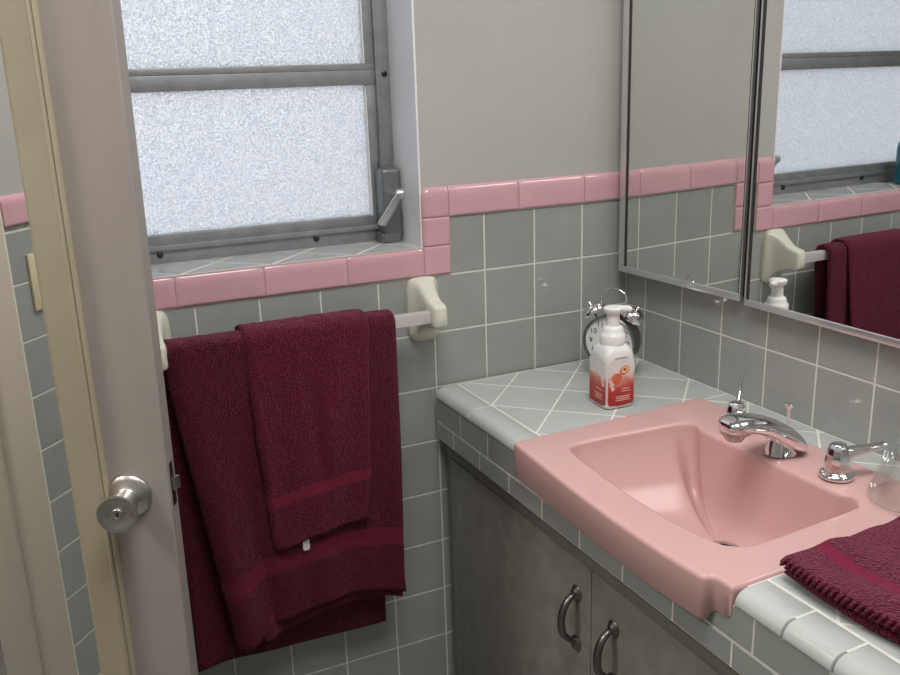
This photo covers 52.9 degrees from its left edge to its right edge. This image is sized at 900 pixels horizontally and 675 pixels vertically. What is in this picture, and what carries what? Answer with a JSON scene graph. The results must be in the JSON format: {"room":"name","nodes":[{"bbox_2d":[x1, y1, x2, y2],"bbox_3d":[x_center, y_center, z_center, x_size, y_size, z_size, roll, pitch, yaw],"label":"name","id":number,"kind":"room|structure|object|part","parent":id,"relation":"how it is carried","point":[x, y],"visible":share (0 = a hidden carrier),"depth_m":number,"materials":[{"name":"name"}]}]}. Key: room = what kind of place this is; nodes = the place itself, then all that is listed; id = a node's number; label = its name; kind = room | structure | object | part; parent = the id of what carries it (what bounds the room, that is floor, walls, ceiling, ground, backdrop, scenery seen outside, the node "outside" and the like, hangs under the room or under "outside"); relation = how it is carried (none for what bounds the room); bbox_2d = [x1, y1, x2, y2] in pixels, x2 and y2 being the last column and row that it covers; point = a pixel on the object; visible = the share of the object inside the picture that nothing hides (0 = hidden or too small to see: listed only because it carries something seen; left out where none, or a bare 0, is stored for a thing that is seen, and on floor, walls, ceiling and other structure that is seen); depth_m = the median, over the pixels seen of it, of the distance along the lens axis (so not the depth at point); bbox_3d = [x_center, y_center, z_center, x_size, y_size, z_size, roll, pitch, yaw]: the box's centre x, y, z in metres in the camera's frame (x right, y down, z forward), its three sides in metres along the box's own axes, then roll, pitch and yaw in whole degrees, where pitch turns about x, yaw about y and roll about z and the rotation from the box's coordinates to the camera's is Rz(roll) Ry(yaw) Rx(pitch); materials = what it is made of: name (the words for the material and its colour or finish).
{"room":"bathroom","nodes":[
{"label":"bathroom","id":0,"kind":"room"},
{"bbox_2d":[151,0,625,674],"bbox_3d":[-0.387,-0.281,1.590,1.950,2.440,0.205,-9,17,-23],"label":"wall","id":1,"kind":"structure","parent":0,"point":[506,114],"depth_m":1.72,"materials":[{"name":"grey tile"}]},
{"bbox_2d":[38,0,197,674],"bbox_3d":[-0.679,0.072,1.155,0.610,2.000,0.099,-3,16,-4],"label":"door","id":2,"kind":"structure","parent":1,"relation":"in","point":[84,40],"depth_m":1.16,"materials":[{"name":"beige paint"}]},
{"bbox_2d":[0,0,137,674],"bbox_3d":[-0.680,0.091,1.164,0.438,1.680,0.011,-3,16,-4],"label":"mirror","id":3,"kind":"object","parent":2,"relation":"attached to","point":[64,608],"visible":1,"depth_m":1.18,"materials":[{"name":"beige paint"}]},
{"bbox_2d":[0,46,100,674],"bbox_3d":[-0.680,0.090,1.168,0.348,1.590,0.003,-3,16,-4],"label":"mirror glass","id":4,"kind":"object","parent":3,"relation":"attached to","point":[50,578],"depth_m":1.20,"materials":[{"name":"white"}]},
{"bbox_3d":[-0.432,0.223,1.192,0.052,0.052,0.049,-3,16,-4],"label":"knob","id":5,"kind":"part","parent":2,"relation":"part of","materials":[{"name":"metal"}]},
{"bbox_3d":[-0.384,0.201,1.246,0.005,0.063,0.018,-3,16,-4],"label":"latch plate","id":6,"kind":"part","parent":2,"relation":"part of","materials":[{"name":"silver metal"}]},
{"bbox_2d":[120,0,404,264],"bbox_3d":[-0.512,-0.532,1.453,0.906,0.854,0.148,-9,17,-23],"label":"window","id":7,"kind":"structure","parent":1,"relation":"in","point":[280,154],"depth_m":1.63,"materials":[{"name":"glass"}]},
{"bbox_3d":[-0.534,-0.566,1.490,0.821,0.244,0.004,-9,17,-23],"label":"pane","id":8,"kind":"part","parent":7,"relation":"part of","materials":[{"name":"white glass"}]},
{"bbox_3d":[-0.525,-0.298,1.567,0.821,0.249,0.004,-9,17,-23],"label":"pane","id":9,"kind":"part","parent":7,"relation":"part of","materials":[{"name":"white glass"}]},
{"bbox_3d":[-0.534,-0.569,1.488,0.849,0.270,0.026,-9,17,-23],"label":"sash","id":10,"kind":"part","parent":7,"relation":"part of","materials":[{"name":"glass"}]},
{"bbox_3d":[-0.525,-0.302,1.565,0.849,0.287,0.026,-9,17,-23],"label":"sash","id":11,"kind":"part","parent":7,"relation":"part of","materials":[{"name":"glass"}]},
{"bbox_3d":[-0.106,-0.243,1.686,0.052,0.072,0.075,-9,17,-23],"label":"operator lever","id":12,"kind":"part","parent":7,"relation":"part of","materials":[{"name":"grey metal"}]},
{"bbox_2d":[156,276,447,370],"bbox_3d":[-0.256,-0.010,1.565,0.555,0.123,0.088,-9,17,-23],"label":"towel bar","id":13,"kind":"object","parent":1,"relation":"attached to","point":[425,315],"visible":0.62,"depth_m":1.64,"materials":[{"name":"ceramic"}]},
{"bbox_2d":[163,309,406,671],"bbox_3d":[-0.273,0.283,1.607,0.398,0.636,0.080,-9,17,-23],"label":"bath towel","id":14,"kind":"object","parent":13,"relation":"hanging from","point":[248,596],"visible":0.63,"depth_m":1.59,"materials":[{"name":"red fabric"}]},
{"bbox_2d":[235,309,370,550],"bbox_3d":[-0.243,0.164,1.589,0.217,0.415,0.097,-9,17,-23],"label":"hand towel","id":15,"kind":"object","parent":13,"relation":"hanging from","point":[308,376],"visible":0.98,"depth_m":1.54,"materials":[{"name":"red fabric"}]},
{"bbox_3d":[-0.331,-0.148,1.541,1.533,0.161,0.011,-9,17,-23],"label":"pink trim","id":16,"kind":"part","parent":1,"relation":"part of","materials":[{"name":"tile"}]},
{"bbox_2d":[625,273,899,461],"bbox_3d":[0.977,-0.108,0.832,0.205,2.440,2.530,-10,18,-25],"label":"wall","id":17,"kind":"structure","parent":0,"point":[844,386],"depth_m":1.54,"materials":[{"name":"grey tile"}]},
{"bbox_2d":[618,0,899,347],"bbox_3d":[0.552,-0.461,1.344,0.035,0.896,0.899,-10,18,-26],"label":"medicine cabinet","id":18,"kind":"object","parent":17,"relation":"attached to","point":[760,156],"visible":1,"depth_m":1.46,"materials":[{"name":"grey metal"}]},
{"bbox_3d":[0.410,-0.528,1.583,0.007,0.891,0.327,-10,18,-27],"label":"mirror door","id":19,"kind":"part","parent":18,"relation":"part of","materials":[{"name":"silver metal"}]},
{"bbox_2d":[626,0,754,293],"bbox_3d":[0.415,-0.526,1.577,0.003,0.868,0.299,-10,18,-27],"label":"mirror glass","id":20,"kind":"object","parent":18,"relation":"attached to","point":[690,64],"depth_m":1.61,"materials":[{"name":"white"}]},
{"bbox_3d":[0.621,-0.422,1.198,0.007,0.896,0.558,-10,18,-25],"label":"mirror door","id":21,"kind":"part","parent":18,"relation":"part of","materials":[{"name":"silver metal"}]},
{"bbox_2d":[749,0,899,339],"bbox_3d":[0.620,-0.422,1.202,0.003,0.875,0.535,-10,18,-25],"label":"mirror glass","id":22,"kind":"object","parent":18,"relation":"attached to","point":[824,212],"depth_m":1.36,"materials":[{"name":"white"}]},
{"bbox_3d":[-0.261,1.259,0.728,3.050,0.050,2.650,-9,17,-23],"label":"floor","id":23,"kind":"structure","parent":0,"visible":0},
{"bbox_2d":[442,441,739,674],"bbox_3d":[0.500,0.672,1.318,0.482,0.703,1.447,-9,17,-23],"label":"vanity cabinet","id":24,"kind":"object","parent":23,"relation":"on","point":[527,600],"visible":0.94,"depth_m":1.52,"materials":[{"name":"grey wood"}]},
{"bbox_3d":[0.123,0.561,1.637,0.020,0.566,0.483,-9,18,-24],"label":"door","id":25,"kind":"part","parent":24,"relation":"part of","materials":[{"name":"grey wood"}]},
{"bbox_3d":[0.181,0.437,1.397,0.034,0.091,0.015,-9,17,-23],"label":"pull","id":26,"kind":"part","parent":24,"relation":"part of","materials":[{"name":"grey metal"}]},
{"bbox_3d":[0.223,0.466,1.315,0.034,0.091,0.015,-9,17,-23],"label":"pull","id":27,"kind":"part","parent":24,"relation":"part of","materials":[{"name":"grey metal"}]},
{"bbox_3d":[0.333,0.674,1.217,0.021,0.566,0.480,-9,18,-24],"label":"door","id":28,"kind":"part","parent":24,"relation":"part of","materials":[{"name":"grey wood"}]},
{"bbox_2d":[436,357,899,674],"bbox_3d":[0.498,0.281,1.220,0.492,0.102,1.463,-9,17,-23],"label":"countertop","id":29,"kind":"structure","parent":24,"relation":"on","point":[775,626],"depth_m":1.42,"materials":[{"name":"tile"}]},
{"bbox_2d":[589,305,634,408],"bbox_3d":[0.287,0.031,1.601,0.064,0.182,0.062,-9,17,-23],"label":"soap bottle","id":30,"kind":"object","parent":29,"relation":"on","point":[611,385],"visible":1,"depth_m":1.58,"materials":[{"name":"white plastic"}]},
{"bbox_2d":[616,387,629,400],"bbox_3d":[0.304,0.100,1.593,0.030,0.022,0.001,-8,17,-21],"label":"print","id":31,"kind":"object","parent":30,"relation":"attached to","point":[622,393],"depth_m":1.59,"materials":[{"name":"beige"}]},
{"bbox_2d":[582,288,644,357],"bbox_3d":[0.314,-0.008,1.739,0.122,0.180,0.052,8,19,32],"label":"alarm clock","id":32,"kind":"object","parent":29,"relation":"on","point":[630,321],"visible":0.52,"depth_m":1.72,"materials":[{"name":"grey metal"}]},
{"bbox_3d":[0.311,-0.077,1.719,0.057,0.036,0.004,8,19,32],"label":"carry handle","id":33,"kind":"part","parent":32,"relation":"part of","materials":[{"name":"silver metal"}]},
{"bbox_2d":[514,398,899,619],"bbox_3d":[0.381,0.264,1.344,0.430,0.142,0.513,-9,17,-23],"label":"sink","id":34,"kind":"object","parent":29,"relation":"in","point":[701,517],"visible":0.91,"depth_m":1.35,"materials":[{"name":"pink ceramic"}]},
{"bbox_2d":[718,372,886,482],"bbox_3d":[0.484,0.139,1.363,0.194,0.078,0.285,-9,17,-23],"label":"faucet","id":35,"kind":"object","parent":34,"relation":"on","point":[783,441],"visible":1,"depth_m":1.31,"materials":[{"name":"silver metal"}]},
{"bbox_3d":[0.475,0.095,1.484,0.009,0.061,0.063,5,18,24],"label":"lever","id":36,"kind":"part","parent":35,"relation":"part of","materials":[{"name":"silver metal"}]},
{"bbox_3d":[0.467,0.143,1.352,0.154,0.075,0.069,-9,17,-23],"label":"spout","id":37,"kind":"part","parent":35,"relation":"part of","materials":[{"name":"silver metal"}]},
{"bbox_3d":[0.503,0.159,1.374,0.052,0.031,0.045,-9,17,-23],"label":"spout","id":38,"kind":"part","parent":35,"relation":"part of","materials":[{"name":"silver metal"}]},
{"bbox_3d":[0.542,0.127,1.449,0.016,0.049,0.016,-9,17,-23],"label":"pop rod","id":39,"kind":"part","parent":35,"relation":"part of","materials":[{"name":"silver metal"}]},
{"bbox_3d":[0.551,0.193,1.290,0.048,0.008,0.048,-9,17,-23],"label":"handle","id":40,"kind":"part","parent":35,"relation":"part of","materials":[{"name":"silver metal"}]},
{"bbox_3d":[0.584,0.164,1.278,0.056,0.036,0.020,0,16,5],"label":"lever","id":41,"kind":"part","parent":35,"relation":"part of","materials":[{"name":"silver metal"}]},
{"bbox_2d":[779,516,899,643],"bbox_3d":[0.576,0.305,0.881,0.229,0.032,0.489,-9,17,-23],"label":"folded towel","id":42,"kind":"object","parent":29,"relation":"on","point":[858,574],"visible":1,"depth_m":1.01,"materials":[{"name":"red fabric"}]}
]}

